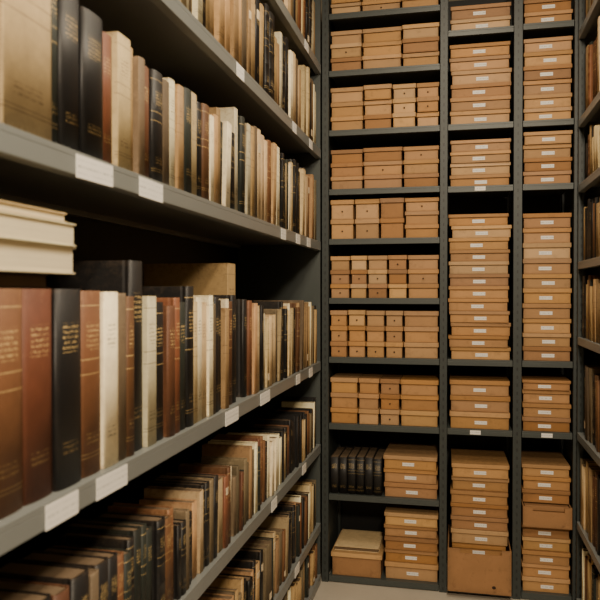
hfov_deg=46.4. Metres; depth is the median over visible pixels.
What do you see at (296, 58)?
book
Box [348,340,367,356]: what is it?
box
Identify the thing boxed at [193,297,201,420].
book
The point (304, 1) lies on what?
book
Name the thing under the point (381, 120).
box
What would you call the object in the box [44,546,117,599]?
book
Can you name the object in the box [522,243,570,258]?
box
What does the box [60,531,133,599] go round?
book
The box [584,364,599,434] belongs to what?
book
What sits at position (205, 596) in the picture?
book
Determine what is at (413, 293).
box
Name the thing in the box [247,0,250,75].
book
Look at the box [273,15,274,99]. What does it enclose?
book
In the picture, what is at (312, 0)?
book
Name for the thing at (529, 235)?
box
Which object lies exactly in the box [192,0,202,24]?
book
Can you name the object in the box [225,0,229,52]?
book
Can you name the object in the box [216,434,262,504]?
book
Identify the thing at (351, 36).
box
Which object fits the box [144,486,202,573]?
book
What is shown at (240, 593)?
book
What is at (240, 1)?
book
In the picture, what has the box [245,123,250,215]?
book
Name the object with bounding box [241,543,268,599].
book
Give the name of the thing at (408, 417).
box
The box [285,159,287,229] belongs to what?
book
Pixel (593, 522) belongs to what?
book
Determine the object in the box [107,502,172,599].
book
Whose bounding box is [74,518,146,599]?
book
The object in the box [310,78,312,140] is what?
book
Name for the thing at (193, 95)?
book
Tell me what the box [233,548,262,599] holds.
book
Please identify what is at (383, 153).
box
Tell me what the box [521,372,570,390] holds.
box
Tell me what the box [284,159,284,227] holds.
book
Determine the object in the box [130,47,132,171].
book
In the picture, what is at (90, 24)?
book
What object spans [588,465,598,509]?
book
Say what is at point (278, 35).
book
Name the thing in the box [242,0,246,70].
book
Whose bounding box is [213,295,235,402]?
book
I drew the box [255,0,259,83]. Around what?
book
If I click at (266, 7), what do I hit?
book
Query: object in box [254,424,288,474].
book
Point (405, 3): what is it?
box
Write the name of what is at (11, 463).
book
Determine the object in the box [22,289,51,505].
book
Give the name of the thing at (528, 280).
box
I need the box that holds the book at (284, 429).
[250,425,286,476]
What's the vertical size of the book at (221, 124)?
0.261 m
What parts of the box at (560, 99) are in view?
lid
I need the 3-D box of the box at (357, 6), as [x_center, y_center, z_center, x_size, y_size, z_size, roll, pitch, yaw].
[0.270,-1.518,3.790,0.159,0.058,0.300,0,1,12]
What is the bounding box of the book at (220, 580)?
[210,575,243,599]
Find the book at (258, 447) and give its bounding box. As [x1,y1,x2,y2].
[257,446,259,510]
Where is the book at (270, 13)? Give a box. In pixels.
[269,11,272,98]
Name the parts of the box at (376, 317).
lid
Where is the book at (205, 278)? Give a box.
[144,263,234,294]
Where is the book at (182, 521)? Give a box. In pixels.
[173,519,185,595]
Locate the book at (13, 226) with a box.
[0,211,75,246]
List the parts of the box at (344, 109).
lid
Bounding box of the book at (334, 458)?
[330,446,345,492]
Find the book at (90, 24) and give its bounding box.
[79,6,102,159]
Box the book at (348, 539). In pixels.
[335,529,383,552]
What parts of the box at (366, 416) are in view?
lid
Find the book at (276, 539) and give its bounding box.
[275,538,278,593]
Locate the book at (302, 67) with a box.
[298,65,305,133]
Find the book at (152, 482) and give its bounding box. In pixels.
[147,480,204,568]
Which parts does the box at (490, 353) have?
lid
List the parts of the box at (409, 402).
lid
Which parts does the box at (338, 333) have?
lid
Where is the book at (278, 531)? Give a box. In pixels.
[256,527,281,585]
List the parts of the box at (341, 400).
lid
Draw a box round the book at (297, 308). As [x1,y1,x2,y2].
[296,307,299,371]
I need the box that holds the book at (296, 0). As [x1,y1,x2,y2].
[296,0,297,25]
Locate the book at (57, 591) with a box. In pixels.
[0,578,68,599]
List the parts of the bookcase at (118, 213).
panel, shelf, shelf, shelf, shelf, panel, shelf, shelf, shelf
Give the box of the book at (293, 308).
[293,308,294,372]
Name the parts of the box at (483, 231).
lid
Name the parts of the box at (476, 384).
lid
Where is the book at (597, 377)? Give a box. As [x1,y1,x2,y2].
[595,375,599,446]
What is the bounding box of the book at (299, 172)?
[298,172,299,233]
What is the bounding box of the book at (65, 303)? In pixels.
[51,289,80,491]
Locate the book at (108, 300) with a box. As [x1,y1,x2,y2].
[100,292,117,468]
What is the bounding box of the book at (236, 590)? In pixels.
[207,585,238,599]
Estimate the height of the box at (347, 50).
0.071 m
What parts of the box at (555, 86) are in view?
lid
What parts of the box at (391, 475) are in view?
lid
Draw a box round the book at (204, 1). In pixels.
[203,0,205,27]
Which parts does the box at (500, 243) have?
lid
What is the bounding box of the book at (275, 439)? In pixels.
[270,437,277,490]
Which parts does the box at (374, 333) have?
lid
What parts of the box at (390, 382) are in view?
lid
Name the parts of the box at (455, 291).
lid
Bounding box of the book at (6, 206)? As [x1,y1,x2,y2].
[0,200,66,221]
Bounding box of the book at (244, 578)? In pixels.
[244,578,245,599]
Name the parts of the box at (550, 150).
lid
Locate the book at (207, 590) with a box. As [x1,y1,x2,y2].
[204,589,234,599]
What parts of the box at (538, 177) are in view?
lid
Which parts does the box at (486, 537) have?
lid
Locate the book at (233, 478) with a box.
[231,475,235,536]
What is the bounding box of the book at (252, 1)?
[251,0,254,79]
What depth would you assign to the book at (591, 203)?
3.07 m
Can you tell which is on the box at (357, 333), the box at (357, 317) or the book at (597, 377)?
the box at (357, 317)
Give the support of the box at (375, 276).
on the box at (373, 293)
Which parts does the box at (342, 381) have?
lid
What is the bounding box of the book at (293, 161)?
[288,160,295,231]
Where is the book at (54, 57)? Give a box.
[51,0,57,143]
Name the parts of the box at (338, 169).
lid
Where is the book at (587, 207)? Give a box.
[587,207,587,258]
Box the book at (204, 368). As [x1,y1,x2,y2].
[202,302,206,418]
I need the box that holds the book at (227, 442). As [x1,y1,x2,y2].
[208,440,257,512]
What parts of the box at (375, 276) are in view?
lid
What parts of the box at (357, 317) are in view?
lid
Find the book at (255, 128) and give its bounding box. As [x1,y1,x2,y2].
[253,126,256,217]
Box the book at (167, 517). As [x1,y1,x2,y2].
[110,510,170,599]
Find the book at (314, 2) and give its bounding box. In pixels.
[314,2,314,54]
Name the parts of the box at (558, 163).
lid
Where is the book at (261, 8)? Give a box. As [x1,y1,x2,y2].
[259,3,263,87]
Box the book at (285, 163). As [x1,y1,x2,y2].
[285,163,286,228]
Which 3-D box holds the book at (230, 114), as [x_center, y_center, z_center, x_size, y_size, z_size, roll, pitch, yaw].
[-0.326,-0.457,2.317,0.240,0.340,0.037,0,1,12]
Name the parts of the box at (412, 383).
lid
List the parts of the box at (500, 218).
lid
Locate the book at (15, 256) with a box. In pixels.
[0,239,74,273]
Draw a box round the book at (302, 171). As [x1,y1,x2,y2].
[299,168,305,235]
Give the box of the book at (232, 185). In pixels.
[230,132,234,209]
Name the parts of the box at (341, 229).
lid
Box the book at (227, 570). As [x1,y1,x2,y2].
[220,567,253,599]
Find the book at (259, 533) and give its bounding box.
[251,530,275,596]
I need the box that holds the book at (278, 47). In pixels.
[277,43,279,105]
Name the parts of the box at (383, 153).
lid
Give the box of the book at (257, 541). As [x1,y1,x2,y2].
[245,539,271,599]
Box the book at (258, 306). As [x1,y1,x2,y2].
[258,306,258,391]
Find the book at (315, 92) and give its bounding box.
[315,92,315,143]
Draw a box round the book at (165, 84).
[162,79,168,184]
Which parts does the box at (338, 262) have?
lid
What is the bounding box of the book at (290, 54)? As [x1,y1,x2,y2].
[288,50,292,119]
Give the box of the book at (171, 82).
[162,78,174,186]
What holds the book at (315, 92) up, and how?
on the bookcase at (118, 213)
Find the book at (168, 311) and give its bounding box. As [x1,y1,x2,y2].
[163,306,174,436]
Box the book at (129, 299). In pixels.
[126,296,133,456]
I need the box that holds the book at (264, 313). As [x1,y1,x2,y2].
[264,313,264,387]
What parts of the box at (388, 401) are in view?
lid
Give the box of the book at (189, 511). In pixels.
[189,511,191,580]
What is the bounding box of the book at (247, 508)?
[246,462,248,521]
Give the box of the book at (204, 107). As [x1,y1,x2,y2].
[201,103,208,199]
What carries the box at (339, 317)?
on the box at (338, 333)
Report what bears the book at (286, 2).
on the bookcase at (118, 213)
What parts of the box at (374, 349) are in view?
lid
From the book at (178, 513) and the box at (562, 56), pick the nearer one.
the book at (178, 513)
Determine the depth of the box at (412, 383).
3.59 m
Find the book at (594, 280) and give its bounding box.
[593,279,595,341]
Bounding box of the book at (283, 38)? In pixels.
[282,36,285,111]
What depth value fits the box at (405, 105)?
3.59 m
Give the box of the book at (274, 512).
[270,511,290,521]
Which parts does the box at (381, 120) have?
lid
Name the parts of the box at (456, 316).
lid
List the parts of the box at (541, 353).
lid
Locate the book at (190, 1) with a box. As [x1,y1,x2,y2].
[189,0,191,12]
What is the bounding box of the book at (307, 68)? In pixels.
[306,67,309,137]
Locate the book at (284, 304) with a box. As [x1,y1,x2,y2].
[283,303,289,309]
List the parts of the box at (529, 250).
lid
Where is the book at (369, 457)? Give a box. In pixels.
[365,447,377,494]
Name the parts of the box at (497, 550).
lid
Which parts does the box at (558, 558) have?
lid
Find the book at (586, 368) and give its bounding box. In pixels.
[585,367,599,440]
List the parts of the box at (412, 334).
lid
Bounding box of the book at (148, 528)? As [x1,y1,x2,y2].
[146,526,151,599]
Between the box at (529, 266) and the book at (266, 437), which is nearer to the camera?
the book at (266, 437)
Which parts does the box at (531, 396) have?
lid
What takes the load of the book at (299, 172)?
on the bookcase at (118, 213)
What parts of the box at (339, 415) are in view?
lid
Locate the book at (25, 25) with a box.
[0,0,51,140]
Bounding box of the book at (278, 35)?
[274,31,281,107]
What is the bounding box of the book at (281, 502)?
[278,501,295,504]
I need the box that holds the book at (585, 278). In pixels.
[582,276,587,337]
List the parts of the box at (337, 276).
lid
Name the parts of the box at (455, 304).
lid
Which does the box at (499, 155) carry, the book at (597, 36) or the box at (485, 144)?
the box at (485, 144)
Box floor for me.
[313,546,570,599]
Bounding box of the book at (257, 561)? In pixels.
[255,560,259,599]
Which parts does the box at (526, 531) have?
lid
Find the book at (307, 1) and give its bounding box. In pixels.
[305,0,308,44]
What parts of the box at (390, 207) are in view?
lid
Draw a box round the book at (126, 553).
[67,544,130,599]
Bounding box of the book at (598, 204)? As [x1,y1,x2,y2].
[596,203,599,256]
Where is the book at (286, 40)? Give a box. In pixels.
[285,37,287,114]
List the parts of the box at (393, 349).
lid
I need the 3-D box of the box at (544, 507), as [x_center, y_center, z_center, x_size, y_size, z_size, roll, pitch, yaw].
[1.242,1.055,3.578,0.208,0.091,0.300,0,1,12]
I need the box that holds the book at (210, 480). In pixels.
[157,475,213,562]
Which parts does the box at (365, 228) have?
lid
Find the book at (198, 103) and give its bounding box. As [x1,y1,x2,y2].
[196,101,200,196]
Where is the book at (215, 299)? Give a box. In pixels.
[213,297,218,411]
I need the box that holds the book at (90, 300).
[81,291,100,478]
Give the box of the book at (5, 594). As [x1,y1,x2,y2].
[0,588,50,599]
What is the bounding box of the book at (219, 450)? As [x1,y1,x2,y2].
[202,443,251,518]
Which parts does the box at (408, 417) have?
lid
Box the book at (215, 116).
[209,114,217,202]
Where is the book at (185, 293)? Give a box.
[142,286,193,426]
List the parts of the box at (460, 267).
lid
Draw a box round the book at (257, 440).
[212,436,259,445]
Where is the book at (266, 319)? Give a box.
[265,318,268,386]
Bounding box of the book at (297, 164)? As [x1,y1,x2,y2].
[296,163,298,232]
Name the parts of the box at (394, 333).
lid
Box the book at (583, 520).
[581,464,585,529]
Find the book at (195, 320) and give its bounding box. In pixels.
[193,302,197,423]
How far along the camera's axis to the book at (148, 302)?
1.63 m
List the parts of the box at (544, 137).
lid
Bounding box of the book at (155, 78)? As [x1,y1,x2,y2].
[149,69,162,182]
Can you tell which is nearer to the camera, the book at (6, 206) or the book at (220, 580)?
the book at (6, 206)
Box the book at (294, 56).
[292,51,295,122]
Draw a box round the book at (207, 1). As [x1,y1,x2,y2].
[206,0,209,31]
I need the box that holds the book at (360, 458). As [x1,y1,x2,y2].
[356,446,369,494]
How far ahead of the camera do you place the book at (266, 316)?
2.68 m
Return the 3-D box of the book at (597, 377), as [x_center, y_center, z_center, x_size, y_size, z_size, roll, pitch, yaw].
[1.383,0.481,3.001,0.220,0.312,0.067,0,1,12]
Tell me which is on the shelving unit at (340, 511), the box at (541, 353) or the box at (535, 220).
the box at (541, 353)
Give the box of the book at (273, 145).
[271,143,276,224]
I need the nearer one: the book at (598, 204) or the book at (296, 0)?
the book at (598, 204)
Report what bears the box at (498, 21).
on the shelving unit at (340, 511)
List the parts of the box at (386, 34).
lid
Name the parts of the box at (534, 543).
lid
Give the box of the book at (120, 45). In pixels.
[105,31,130,170]
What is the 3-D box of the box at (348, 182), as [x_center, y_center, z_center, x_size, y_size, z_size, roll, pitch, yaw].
[0.277,-0.613,3.804,0.170,0.069,0.300,0,1,12]
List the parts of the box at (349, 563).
lid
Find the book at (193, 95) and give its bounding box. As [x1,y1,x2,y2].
[191,91,196,195]
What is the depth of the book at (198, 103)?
1.94 m
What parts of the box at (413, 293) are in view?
lid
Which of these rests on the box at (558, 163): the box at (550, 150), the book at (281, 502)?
the box at (550, 150)
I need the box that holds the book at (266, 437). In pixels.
[226,432,269,497]
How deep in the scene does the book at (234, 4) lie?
2.23 m
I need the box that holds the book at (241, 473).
[239,471,243,530]
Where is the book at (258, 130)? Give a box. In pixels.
[257,128,260,218]
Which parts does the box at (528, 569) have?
lid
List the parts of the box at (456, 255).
lid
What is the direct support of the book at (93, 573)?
on the bookcase at (118, 213)
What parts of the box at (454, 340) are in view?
lid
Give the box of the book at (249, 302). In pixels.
[247,300,251,395]
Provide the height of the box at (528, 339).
0.065 m
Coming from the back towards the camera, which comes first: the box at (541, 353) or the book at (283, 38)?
the box at (541, 353)
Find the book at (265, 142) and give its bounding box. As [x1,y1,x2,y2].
[264,140,266,221]
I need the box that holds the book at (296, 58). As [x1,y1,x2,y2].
[296,58,297,124]
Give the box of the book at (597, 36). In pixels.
[596,36,597,94]
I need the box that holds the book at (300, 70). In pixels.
[300,70,300,128]
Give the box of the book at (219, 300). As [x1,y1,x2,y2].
[219,300,220,409]
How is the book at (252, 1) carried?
on the bookcase at (118, 213)
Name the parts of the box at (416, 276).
lid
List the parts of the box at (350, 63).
lid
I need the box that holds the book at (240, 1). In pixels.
[239,0,241,65]
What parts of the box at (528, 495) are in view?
lid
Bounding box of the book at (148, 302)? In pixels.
[142,296,156,446]
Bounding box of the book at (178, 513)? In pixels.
[173,508,189,589]
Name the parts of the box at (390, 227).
lid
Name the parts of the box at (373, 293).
lid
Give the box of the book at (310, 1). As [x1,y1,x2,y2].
[309,0,311,49]
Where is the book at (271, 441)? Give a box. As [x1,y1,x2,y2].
[270,440,273,495]
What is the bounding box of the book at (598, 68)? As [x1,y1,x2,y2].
[597,16,599,93]
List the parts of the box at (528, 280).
lid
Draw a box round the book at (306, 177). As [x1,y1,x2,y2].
[305,175,307,236]
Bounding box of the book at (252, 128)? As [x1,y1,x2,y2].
[251,126,253,216]
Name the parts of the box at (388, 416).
lid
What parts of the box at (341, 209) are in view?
lid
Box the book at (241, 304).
[236,299,246,396]
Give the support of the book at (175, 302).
on the bookcase at (118, 213)
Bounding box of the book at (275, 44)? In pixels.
[274,36,276,102]
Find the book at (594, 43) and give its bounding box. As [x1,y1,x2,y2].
[593,40,595,98]
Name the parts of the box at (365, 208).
lid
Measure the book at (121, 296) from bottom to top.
0.357 m
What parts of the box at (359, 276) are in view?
lid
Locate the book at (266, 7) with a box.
[262,3,268,94]
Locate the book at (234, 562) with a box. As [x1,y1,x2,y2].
[225,558,255,599]
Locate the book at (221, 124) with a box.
[220,121,222,204]
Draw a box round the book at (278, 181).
[276,146,279,226]
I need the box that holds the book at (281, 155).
[279,153,283,227]
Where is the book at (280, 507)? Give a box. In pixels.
[275,504,295,562]
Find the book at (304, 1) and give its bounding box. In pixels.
[303,0,305,37]
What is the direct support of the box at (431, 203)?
on the box at (412, 217)
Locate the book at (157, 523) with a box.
[95,512,165,599]
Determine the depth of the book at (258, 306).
2.52 m
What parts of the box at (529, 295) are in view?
lid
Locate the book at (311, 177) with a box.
[305,174,313,238]
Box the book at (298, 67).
[298,67,299,126]
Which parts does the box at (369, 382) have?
lid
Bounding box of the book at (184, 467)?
[178,463,230,543]
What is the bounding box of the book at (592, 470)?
[588,467,599,542]
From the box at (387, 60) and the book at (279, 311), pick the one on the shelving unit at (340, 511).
the box at (387, 60)
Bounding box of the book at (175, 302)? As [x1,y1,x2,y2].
[156,298,179,432]
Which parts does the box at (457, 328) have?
lid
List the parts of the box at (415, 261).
lid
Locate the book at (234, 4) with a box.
[230,0,238,62]
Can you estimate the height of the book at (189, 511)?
0.190 m
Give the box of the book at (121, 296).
[118,293,125,460]
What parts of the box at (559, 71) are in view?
lid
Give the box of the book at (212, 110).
[209,107,219,203]
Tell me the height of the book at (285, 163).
0.280 m
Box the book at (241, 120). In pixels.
[238,116,244,212]
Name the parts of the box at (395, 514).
lid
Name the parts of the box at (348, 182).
lid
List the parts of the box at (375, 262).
lid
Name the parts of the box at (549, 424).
lid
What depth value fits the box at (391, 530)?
3.60 m
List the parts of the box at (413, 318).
lid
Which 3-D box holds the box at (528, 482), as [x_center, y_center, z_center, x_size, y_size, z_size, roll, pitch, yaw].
[1.253,0.904,3.618,0.228,0.063,0.340,0,1,13]
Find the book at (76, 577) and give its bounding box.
[0,560,88,599]
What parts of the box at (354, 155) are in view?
lid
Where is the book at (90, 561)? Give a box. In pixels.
[18,550,107,599]
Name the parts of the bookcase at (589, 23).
post, shelf, shelf, shelf, shelf, shelf, shelf, shelf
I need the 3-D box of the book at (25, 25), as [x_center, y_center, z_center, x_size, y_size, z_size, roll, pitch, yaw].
[-0.580,-0.454,1.199,0.260,0.360,0.138,0,1,12]
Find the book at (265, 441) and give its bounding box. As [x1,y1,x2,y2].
[265,441,266,499]
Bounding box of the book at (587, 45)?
[586,45,588,108]
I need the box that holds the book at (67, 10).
[57,0,78,151]
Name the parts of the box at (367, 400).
lid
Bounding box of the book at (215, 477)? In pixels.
[162,472,217,557]
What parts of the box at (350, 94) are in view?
lid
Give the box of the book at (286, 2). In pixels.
[284,0,288,10]
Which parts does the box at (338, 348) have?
lid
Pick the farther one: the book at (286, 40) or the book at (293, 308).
the book at (293, 308)
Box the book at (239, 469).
[239,469,243,526]
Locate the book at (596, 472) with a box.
[595,471,599,550]
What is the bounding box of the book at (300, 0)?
[300,0,300,30]
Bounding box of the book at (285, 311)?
[283,309,287,377]
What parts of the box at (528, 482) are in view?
lid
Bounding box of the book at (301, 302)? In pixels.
[253,300,303,369]
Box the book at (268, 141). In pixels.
[266,140,270,222]
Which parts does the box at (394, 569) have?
lid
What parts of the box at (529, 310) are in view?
lid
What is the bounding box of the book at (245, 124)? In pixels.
[245,124,245,160]
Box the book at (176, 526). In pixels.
[173,523,180,599]
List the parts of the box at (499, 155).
lid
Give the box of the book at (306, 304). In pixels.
[304,302,308,366]
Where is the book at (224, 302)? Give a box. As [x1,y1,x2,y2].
[219,299,228,307]
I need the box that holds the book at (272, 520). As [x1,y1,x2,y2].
[259,514,288,577]
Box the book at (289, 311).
[288,310,290,375]
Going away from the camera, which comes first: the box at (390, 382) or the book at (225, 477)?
the book at (225, 477)
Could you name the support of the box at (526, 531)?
on the box at (534, 543)
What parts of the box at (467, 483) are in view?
lid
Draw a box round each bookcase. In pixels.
[0,0,320,599]
[576,0,599,599]
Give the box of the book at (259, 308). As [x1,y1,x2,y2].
[259,308,259,390]
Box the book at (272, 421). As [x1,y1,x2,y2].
[253,418,292,472]
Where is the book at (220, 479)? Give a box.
[217,477,222,552]
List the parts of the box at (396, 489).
lid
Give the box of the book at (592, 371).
[589,368,599,442]
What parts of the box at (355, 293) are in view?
lid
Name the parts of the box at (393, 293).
lid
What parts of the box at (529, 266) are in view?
lid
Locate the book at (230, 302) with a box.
[229,301,231,404]
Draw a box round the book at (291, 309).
[290,308,292,373]
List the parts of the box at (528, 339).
lid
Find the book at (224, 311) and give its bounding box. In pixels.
[221,308,228,408]
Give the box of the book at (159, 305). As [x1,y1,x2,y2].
[156,302,162,440]
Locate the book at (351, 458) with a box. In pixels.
[347,446,361,493]
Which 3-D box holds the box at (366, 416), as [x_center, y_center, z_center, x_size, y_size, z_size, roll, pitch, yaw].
[0.389,0.605,3.780,0.108,0.078,0.300,0,1,12]
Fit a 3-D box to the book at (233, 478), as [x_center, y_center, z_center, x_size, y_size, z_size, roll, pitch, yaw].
[-0.287,0.668,2.289,0.160,0.190,0.027,0,1,12]
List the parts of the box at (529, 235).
lid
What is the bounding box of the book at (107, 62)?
[102,31,111,163]
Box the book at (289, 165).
[288,163,290,229]
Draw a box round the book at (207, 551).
[156,478,209,566]
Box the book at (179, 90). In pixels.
[175,84,183,190]
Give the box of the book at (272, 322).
[272,322,272,383]
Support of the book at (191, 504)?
on the bookcase at (118, 213)
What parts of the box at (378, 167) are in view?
lid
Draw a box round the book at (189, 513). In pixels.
[189,513,190,584]
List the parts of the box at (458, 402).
lid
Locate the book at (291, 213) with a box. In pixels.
[288,162,292,230]
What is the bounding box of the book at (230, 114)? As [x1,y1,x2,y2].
[219,107,237,210]
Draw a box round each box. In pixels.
[330,42,363,58]
[330,270,352,283]
[330,284,356,297]
[330,309,351,325]
[330,325,349,340]
[330,340,349,356]
[330,371,364,392]
[331,0,362,3]
[331,2,362,13]
[331,30,363,44]
[331,57,362,70]
[331,87,364,102]
[331,101,364,116]
[331,116,364,129]
[331,149,363,163]
[331,162,364,176]
[331,176,363,188]
[331,200,355,219]
[331,219,355,238]
[331,256,351,269]
[331,390,359,407]
[331,406,359,422]
[331,530,385,577]
[348,309,371,325]
[348,325,366,340]
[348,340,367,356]
[350,284,368,297]
[351,256,368,269]
[351,270,368,283]
[355,199,380,218]
[355,219,380,237]
[358,391,380,408]
[358,405,380,423]
[359,372,384,393]
[362,0,401,10]
[362,53,402,68]
[363,26,402,44]
[363,40,402,55]
[363,147,403,161]
[363,161,403,175]
[363,174,403,187]
[364,84,393,100]
[364,99,393,114]
[364,114,392,128]
[366,309,389,325]
[366,325,386,341]
[366,340,386,356]
[368,255,388,269]
[368,270,388,283]
[368,284,388,297]
[380,198,405,219]
[380,218,405,237]
[380,372,403,393]
[380,391,401,409]
[380,404,401,424]
[383,441,439,470]
[384,457,438,483]
[384,470,438,498]
[384,503,438,527]
[384,519,438,552]
[384,522,437,538]
[385,325,404,341]
[385,340,404,357]
[385,541,438,564]
[385,554,438,581]
[386,309,406,325]
[388,255,408,269]
[388,270,408,283]
[388,284,408,297]
[392,112,417,126]
[393,83,417,98]
[393,98,417,115]
[400,373,439,395]
[400,388,439,410]
[400,403,439,426]
[401,0,439,7]
[402,22,439,39]
[402,36,439,53]
[402,51,439,65]
[403,145,439,159]
[403,159,439,173]
[403,173,439,186]
[404,310,439,326]
[404,324,439,342]
[404,339,439,357]
[405,197,439,210]
[405,211,439,224]
[405,224,439,237]
[408,255,439,269]
[408,269,439,283]
[408,284,439,297]
[416,96,439,114]
[417,82,439,100]
[417,112,439,125]
[448,213,508,230]
[448,298,507,310]
[448,332,508,347]
[448,524,511,595]
[449,54,509,80]
[449,237,508,249]
[449,261,508,273]
[449,274,508,285]
[449,286,508,297]
[449,311,509,322]
[450,15,510,29]
[450,41,510,58]
[450,95,510,111]
[450,109,509,123]
[450,138,510,152]
[450,150,510,163]
[450,162,510,175]
[450,174,509,185]
[450,249,509,261]
[450,322,510,335]
[450,346,510,359]
[450,372,509,396]
[450,390,509,412]
[450,404,509,429]
[450,475,507,505]
[450,485,507,518]
[451,2,510,19]
[451,68,511,84]
[451,81,510,97]
[451,225,511,237]
[451,449,508,478]
[451,466,508,491]
[451,506,507,531]
[451,519,508,545]
[452,542,505,555]
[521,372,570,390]
[521,387,570,403]
[521,400,570,417]
[521,412,570,431]
[521,449,569,477]
[521,472,570,490]
[521,483,569,503]
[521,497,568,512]
[521,522,569,539]
[521,532,570,551]
[521,543,570,565]
[521,557,569,578]
[521,571,569,593]
[522,93,571,111]
[522,106,571,121]
[522,130,572,146]
[522,144,571,160]
[522,157,571,172]
[522,170,571,184]
[522,213,571,228]
[522,228,570,243]
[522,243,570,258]
[522,259,571,273]
[522,274,571,287]
[522,288,571,302]
[522,303,570,318]
[522,318,570,332]
[522,332,570,346]
[522,345,570,360]
[523,0,571,14]
[523,9,572,23]
[523,36,572,53]
[523,50,572,66]
[523,64,571,80]
[523,78,571,95]
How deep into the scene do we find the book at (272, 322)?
2.73 m
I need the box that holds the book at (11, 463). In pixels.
[0,289,22,519]
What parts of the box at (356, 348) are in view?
lid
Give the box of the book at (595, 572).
[591,565,599,599]
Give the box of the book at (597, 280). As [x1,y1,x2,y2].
[596,279,599,342]
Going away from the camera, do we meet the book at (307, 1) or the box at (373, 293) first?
the book at (307, 1)
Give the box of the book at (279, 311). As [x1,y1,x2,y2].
[277,309,281,380]
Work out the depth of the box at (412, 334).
3.59 m
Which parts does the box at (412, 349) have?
lid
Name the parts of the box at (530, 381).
lid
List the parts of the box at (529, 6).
lid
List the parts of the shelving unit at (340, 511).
post, divider panel, post, shelf, shelf, shelf, shelf, shelf, shelf, shelf, shelf, shelf, shelf, post, post, shelf, shelf, shelf, shelf, shelf, shelf, post, divider panel, post, shelf, shelf, shelf, shelf, shelf, shelf, post, divider panel, post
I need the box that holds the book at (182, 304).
[180,302,184,429]
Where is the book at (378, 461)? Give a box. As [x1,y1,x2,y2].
[373,448,386,495]
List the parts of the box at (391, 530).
lid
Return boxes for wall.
[320,0,599,548]
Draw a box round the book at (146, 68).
[145,66,148,177]
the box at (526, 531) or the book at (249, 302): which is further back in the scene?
the box at (526, 531)
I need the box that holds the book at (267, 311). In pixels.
[264,309,276,381]
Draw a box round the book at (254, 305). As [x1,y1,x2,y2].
[252,303,257,393]
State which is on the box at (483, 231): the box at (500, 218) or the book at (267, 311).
the box at (500, 218)
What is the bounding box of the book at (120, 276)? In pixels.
[46,260,141,451]
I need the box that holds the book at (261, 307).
[258,305,263,389]
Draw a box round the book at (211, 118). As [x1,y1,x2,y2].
[209,115,213,201]
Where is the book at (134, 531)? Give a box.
[64,521,140,599]
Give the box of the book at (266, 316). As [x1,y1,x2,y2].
[265,315,271,385]
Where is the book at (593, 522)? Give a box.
[592,475,595,546]
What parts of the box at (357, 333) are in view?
lid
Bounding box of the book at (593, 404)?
[592,374,599,444]
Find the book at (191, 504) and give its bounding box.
[139,496,196,578]
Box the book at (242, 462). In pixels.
[201,456,246,524]
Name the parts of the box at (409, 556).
lid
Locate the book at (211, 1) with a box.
[210,0,213,36]
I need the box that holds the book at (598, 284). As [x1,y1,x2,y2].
[598,284,599,343]
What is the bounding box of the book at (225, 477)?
[183,472,227,547]
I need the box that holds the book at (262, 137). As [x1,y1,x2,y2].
[261,134,263,220]
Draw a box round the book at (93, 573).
[89,568,98,599]
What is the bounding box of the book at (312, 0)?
[312,0,313,52]
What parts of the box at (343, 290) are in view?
lid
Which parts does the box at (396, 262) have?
lid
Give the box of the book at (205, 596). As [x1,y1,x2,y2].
[198,592,233,599]
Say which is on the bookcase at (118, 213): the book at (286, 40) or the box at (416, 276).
the book at (286, 40)
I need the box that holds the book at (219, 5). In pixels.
[214,0,224,47]
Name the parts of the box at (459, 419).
lid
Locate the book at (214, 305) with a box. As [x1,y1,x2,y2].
[213,304,215,413]
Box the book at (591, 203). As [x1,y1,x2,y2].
[589,202,594,258]
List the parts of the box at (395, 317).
lid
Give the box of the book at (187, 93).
[183,87,191,193]
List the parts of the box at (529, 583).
lid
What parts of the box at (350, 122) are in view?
lid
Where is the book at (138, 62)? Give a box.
[133,56,144,175]
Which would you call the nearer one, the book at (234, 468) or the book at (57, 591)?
the book at (57, 591)
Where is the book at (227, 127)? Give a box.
[221,121,231,207]
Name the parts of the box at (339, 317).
lid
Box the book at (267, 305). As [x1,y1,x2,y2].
[252,302,282,379]
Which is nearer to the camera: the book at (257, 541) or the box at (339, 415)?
the book at (257, 541)
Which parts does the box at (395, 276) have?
lid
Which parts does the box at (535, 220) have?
lid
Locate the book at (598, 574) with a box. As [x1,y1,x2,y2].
[598,574,599,599]
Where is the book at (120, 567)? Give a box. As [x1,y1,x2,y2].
[54,545,123,599]
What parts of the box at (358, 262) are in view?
lid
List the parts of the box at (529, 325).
lid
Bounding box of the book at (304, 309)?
[304,309,305,367]
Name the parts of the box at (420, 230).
lid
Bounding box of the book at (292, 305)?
[290,303,295,371]
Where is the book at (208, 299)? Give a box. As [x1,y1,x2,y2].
[193,295,212,416]
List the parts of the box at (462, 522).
lid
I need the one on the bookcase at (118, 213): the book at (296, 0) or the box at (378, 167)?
the book at (296, 0)
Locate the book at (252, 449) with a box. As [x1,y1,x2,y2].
[252,449,253,515]
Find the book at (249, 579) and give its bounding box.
[219,573,252,599]
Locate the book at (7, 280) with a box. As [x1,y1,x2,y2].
[0,272,48,288]
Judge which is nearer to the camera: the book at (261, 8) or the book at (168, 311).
the book at (168, 311)
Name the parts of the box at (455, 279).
lid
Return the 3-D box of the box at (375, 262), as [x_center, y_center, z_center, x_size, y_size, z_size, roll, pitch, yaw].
[0.434,-0.195,3.770,0.103,0.072,0.300,0,1,12]
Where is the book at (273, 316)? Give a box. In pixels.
[265,314,275,382]
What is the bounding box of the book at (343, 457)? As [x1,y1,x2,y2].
[339,447,352,493]
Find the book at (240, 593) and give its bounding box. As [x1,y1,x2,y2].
[238,592,241,599]
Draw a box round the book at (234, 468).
[194,462,238,533]
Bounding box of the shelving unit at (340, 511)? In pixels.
[322,0,578,599]
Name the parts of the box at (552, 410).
lid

